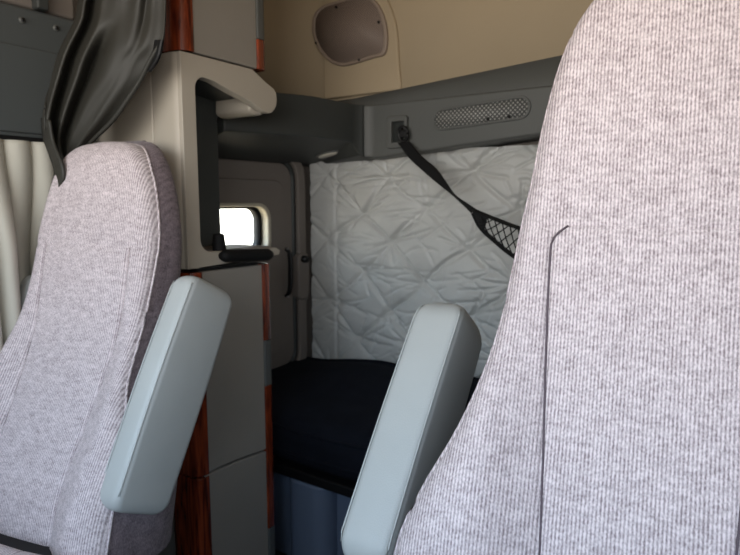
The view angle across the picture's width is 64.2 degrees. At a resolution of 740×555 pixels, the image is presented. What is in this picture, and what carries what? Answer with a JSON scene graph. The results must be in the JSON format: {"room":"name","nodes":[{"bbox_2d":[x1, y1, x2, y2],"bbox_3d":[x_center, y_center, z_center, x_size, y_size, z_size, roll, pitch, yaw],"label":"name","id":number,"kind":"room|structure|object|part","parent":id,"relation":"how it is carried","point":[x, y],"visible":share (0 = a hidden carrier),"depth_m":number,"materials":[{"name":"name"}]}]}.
{"room":"vehicle interior","nodes":[
{"label":"vehicle interior","id":0,"kind":"room"},
{"bbox_2d":[73,0,312,356],"bbox_3d":[-1.034,-0.120,1.351,0.030,2.300,2.790,5,9,34],"label":"wall","id":1,"kind":"structure","parent":0,"point":[306,168],"depth_m":2.48,"materials":[{"name":"grey plastic"}]},
{"bbox_2d":[0,2,72,137],"bbox_3d":[-1.122,-0.453,1.079,0.077,0.314,1.215,5,9,34],"label":"header panel","id":2,"kind":"object","parent":1,"relation":"attached to","point":[31,41],"visible":0.6,"depth_m":1.43,"materials":[{"name":"grey plastic"}]},
{"bbox_2d":[41,0,166,189],"bbox_3d":[-0.615,-0.483,1.344,0.363,0.582,0.103,2,8,18],"label":"privacy curtain","id":3,"kind":"object","parent":2,"relation":"hanging from","point":[109,48],"visible":0.92,"depth_m":1.36,"materials":[{"name":"grey fabric"}]},
{"bbox_2d":[0,0,73,19],"bbox_3d":[-1.133,-0.919,1.028,0.049,0.614,1.215,5,9,34],"label":"trim","id":4,"kind":"structure","parent":1,"relation":"attached to","point":[59,8],"depth_m":1.51,"materials":[{"name":"grey plastic"}]},
{"bbox_2d":[31,0,48,11],"bbox_3d":[-0.816,-0.968,1.423,0.032,0.617,0.030,5,9,34],"label":"trim","id":5,"kind":"structure","parent":1,"relation":"attached to","point":[38,5],"depth_m":1.45,"materials":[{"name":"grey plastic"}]},
{"bbox_2d":[218,158,309,368],"bbox_3d":[-0.466,-0.017,2.148,0.095,0.895,0.676,5,9,37],"label":"door","id":6,"kind":"structure","parent":1,"relation":"in","point":[273,193],"depth_m":2.29,"materials":[{"name":"grey plastic"}]},
{"bbox_3d":[-0.461,-0.020,2.131,0.012,0.665,0.455,5,9,34],"label":"panel","id":7,"kind":"part","parent":6,"relation":"part of","materials":[{"name":"grey plastic"}]},
{"bbox_3d":[-0.318,-0.018,2.312,0.040,0.197,0.027,5,9,34],"label":"pull handle","id":8,"kind":"part","parent":6,"relation":"part of","materials":[{"name":"black plastic"}]},
{"bbox_3d":[-0.464,-0.016,2.143,0.050,0.895,0.670,5,9,34],"label":"frame","id":9,"kind":"part","parent":6,"relation":"part of","materials":[{"name":"grey plastic"}]},
{"bbox_3d":[-0.289,-0.006,2.396,0.062,0.190,0.070,5,9,34],"label":"latch plate","id":10,"kind":"part","parent":6,"relation":"part of","materials":[{"name":"grey plastic"}]},
{"bbox_3d":[-0.262,-0.074,2.361,0.030,0.032,0.032,5,9,34],"label":"latch knob","id":11,"kind":"part","parent":6,"relation":"part of","materials":[{"name":"black plastic"}]},
{"bbox_3d":[-1.311,-0.111,0.920,0.050,0.470,1.250,5,9,34],"label":"window","id":12,"kind":"structure","parent":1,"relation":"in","visible":0},
{"bbox_2d":[0,135,53,351],"bbox_3d":[-1.065,0.048,1.098,0.143,0.692,1.205,5,9,34],"label":"window curtain","id":13,"kind":"object","parent":12,"relation":"hanging from","point":[26,168],"visible":0.34,"depth_m":1.41,"materials":[{"name":"beige fabric"}]},
{"bbox_2d":[275,550,285,554],"bbox_3d":[-0.102,1.119,0.873,2.220,0.040,2.790,5,9,34],"label":"floor","id":14,"kind":"structure","parent":0,"point":[276,551],"depth_m":2.04,"materials":[{"name":"grey"}]},
{"bbox_2d":[0,140,231,554],"bbox_3d":[-0.740,0.398,1.047,0.591,1.347,1.009,3,8,22],"label":"passenger seat","id":15,"kind":"object","parent":14,"relation":"on","point":[107,361],"visible":0.99,"depth_m":1.24,"materials":[{"name":"fabric"}]},
{"bbox_2d":[0,544,39,554],"bbox_3d":[-0.848,0.549,0.877,0.480,0.199,0.560,3,8,22],"label":"seat cushion","id":16,"kind":"object","parent":15,"relation":"on","point":[4,550],"depth_m":1.04,"materials":[{"name":"fabric"}]},
{"bbox_3d":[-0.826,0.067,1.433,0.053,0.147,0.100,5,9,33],"label":"armrest","id":17,"kind":"part","parent":15,"relation":"part of","materials":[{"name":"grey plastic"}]},
{"bbox_3d":[-0.667,0.119,1.276,0.516,0.838,0.403,3,8,22],"label":"backrest","id":18,"kind":"part","parent":15,"relation":"part of","materials":[{"name":"fabric"}]},
{"bbox_3d":[-0.660,0.118,1.291,0.522,0.835,0.374,3,8,22],"label":"welt cord","id":19,"kind":"part","parent":15,"relation":"part of","materials":[{"name":"fabric"}]},
{"bbox_3d":[-0.404,0.232,1.200,0.066,0.460,0.322,4,8,29],"label":"armrest","id":20,"kind":"part","parent":15,"relation":"part of","materials":[{"name":"grey plastic"}]},
{"bbox_2d":[93,0,279,554],"bbox_3d":[-0.508,-0.162,1.699,0.410,2.295,0.343,5,9,34],"label":"storage cabinet","id":21,"kind":"object","parent":14,"relation":"on","point":[213,52],"visible":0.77,"depth_m":1.60,"materials":[{"name":"plastic"}]},
{"bbox_3d":[-0.649,-0.300,1.596,0.271,0.529,0.044,5,9,34],"label":"panel","id":22,"kind":"part","parent":21,"relation":"part of","materials":[{"name":"beige plastic"}]},
{"bbox_3d":[-0.491,-0.287,1.490,0.105,0.529,0.044,5,9,34],"label":"corner panel","id":23,"kind":"part","parent":21,"relation":"part of","materials":[{"name":"beige plastic"}]},
{"bbox_3d":[-0.532,0.742,1.804,0.380,0.476,0.230,5,9,34],"label":"drawer panel","id":24,"kind":"part","parent":21,"relation":"part of","materials":[{"name":"plastic"}]},
{"bbox_3d":[-0.408,-0.094,1.595,0.037,0.050,0.037,5,9,34],"label":"knob","id":25,"kind":"part","parent":21,"relation":"part of","materials":[{"name":"black plastic"}]},
{"bbox_3d":[-0.533,-0.938,1.590,0.380,0.728,0.235,5,9,34],"label":"panel","id":26,"kind":"part","parent":21,"relation":"part of","materials":[{"name":"plastic"}]},
{"bbox_3d":[-0.532,0.237,1.740,0.380,0.554,0.230,5,9,34],"label":"door panel","id":27,"kind":"part","parent":21,"relation":"part of","materials":[{"name":"plastic"}]},
{"bbox_2d":[273,455,356,554],"bbox_3d":[0.502,0.805,1.745,2.190,0.365,0.595,5,9,34],"label":"bunk base","id":28,"kind":"object","parent":14,"relation":"on","point":[311,505],"visible":0.2,"depth_m":1.86,"materials":[{"name":"blue plastic"}]},
{"bbox_3d":[0.502,0.641,1.724,2.190,0.035,0.595,5,9,34],"label":"bunk rail","id":29,"kind":"part","parent":28,"relation":"part of","materials":[{"name":"black plastic"}]},
{"bbox_2d":[272,357,479,481],"bbox_3d":[0.478,0.508,1.679,2.160,0.240,0.533,5,9,34],"label":"mattress","id":30,"kind":"object","parent":28,"relation":"on","point":[325,412],"visible":0.21,"depth_m":1.92,"materials":[{"name":"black fabric"}]},
{"bbox_2d":[340,0,739,554],"bbox_3d":[0.187,0.363,0.583,0.731,1.534,1.115,3,8,26],"label":"seat","id":31,"kind":"object","parent":14,"relation":"on","point":[601,416],"visible":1,"depth_m":0.76,"materials":[{"name":"fabric"}]},
{"bbox_3d":[0.085,0.274,1.045,0.095,0.435,0.356,5,9,34],"label":"armrest","id":32,"kind":"part","parent":31,"relation":"part of","materials":[{"name":"grey plastic"}]},
{"bbox_3d":[0.360,0.021,0.766,0.605,0.883,0.318,3,8,26],"label":"welt cord","id":33,"kind":"part","parent":31,"relation":"part of","materials":[{"name":"fabric"}]},
{"bbox_2d":[257,0,592,100],"bbox_3d":[0.468,-0.916,1.475,2.190,0.748,0.660,5,9,34],"label":"wall","id":34,"kind":"structure","parent":0,"point":[439,40],"depth_m":1.97,"materials":[{"name":"beige plastic"}]},
{"bbox_2d":[312,0,388,66],"bbox_3d":[-0.076,-0.895,2.154,0.338,0.236,0.026,5,9,34],"label":"loudspeaker","id":35,"kind":"object","parent":34,"relation":"attached to","point":[345,32],"visible":1,"depth_m":2.14,"materials":[{"name":"brown plastic"}]},
{"bbox_2d":[324,0,401,98],"bbox_3d":[-0.026,-0.930,2.141,0.341,0.520,0.034,5,9,34],"label":"trim","id":36,"kind":"structure","parent":34,"relation":"attached to","point":[381,74],"depth_m":2.13,"materials":[{"name":"beige plastic"}]},
{"bbox_2d":[498,141,538,146],"bbox_3d":[0.687,-0.188,1.886,2.220,2.300,0.030,5,9,34],"label":"wall","id":37,"kind":"structure","parent":0,"point":[534,142],"depth_m":1.95,"materials":[{"name":"grey plastic"}]},
{"bbox_2d":[217,55,562,166],"bbox_3d":[0.485,-0.533,1.554,2.195,0.371,0.660,5,9,34],"label":"console","id":38,"kind":"object","parent":37,"relation":"attached to","point":[507,105],"visible":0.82,"depth_m":1.94,"materials":[{"name":"grey plastic"}]},
{"bbox_2d":[217,93,375,166],"bbox_3d":[-0.275,-0.512,2.073,0.363,0.199,0.660,5,9,34],"label":"shelf","id":39,"kind":"object","parent":38,"relation":"attached to","point":[299,128],"depth_m":1.98,"materials":[{"name":"grey plastic"}]},
{"bbox_2d":[315,150,338,157],"bbox_3d":[-0.159,-0.478,2.233,0.104,0.050,0.060,5,9,34],"label":"reading lamp","id":40,"kind":"object","parent":38,"relation":"attached to","point":[329,153],"visible":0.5,"depth_m":2.22,"materials":[{"name":"grey plastic"}]},
{"bbox_3d":[0.096,-0.506,2.052,0.085,0.110,0.020,5,9,34],"label":"anchor plate","id":41,"kind":"part","parent":38,"relation":"part of","materials":[{"name":"grey plastic"}]},
{"bbox_2d":[397,125,520,258],"bbox_3d":[0.345,-0.215,1.653,0.038,0.516,0.974,-4,8,-29],"label":"net","id":42,"kind":"object","parent":38,"relation":"hanging from","point":[480,218],"visible":0.46,"depth_m":1.79,"materials":[{"name":"black fabric"}]},
{"bbox_3d":[0.115,-0.492,2.029,0.032,0.024,0.024,5,9,34],"label":"hook plate","id":43,"kind":"part","parent":42,"relation":"part of","materials":[{"name":"black plastic"}]},
{"bbox_2d":[432,95,530,130],"bbox_3d":[0.349,-0.522,1.884,0.335,0.087,0.010,5,9,34],"label":"vent grille","id":44,"kind":"object","parent":38,"relation":"attached to","point":[472,112],"depth_m":1.88,"materials":[{"name":"black plastic"}]},
{"bbox_2d":[310,145,537,377],"bbox_3d":[0.661,0.073,1.874,2.156,0.985,0.055,5,9,34],"label":"panel","id":45,"kind":"object","parent":37,"relation":"attached to","point":[388,241],"visible":0.37,"depth_m":2.19,"materials":[{"name":"grey fabric"}]}
]}

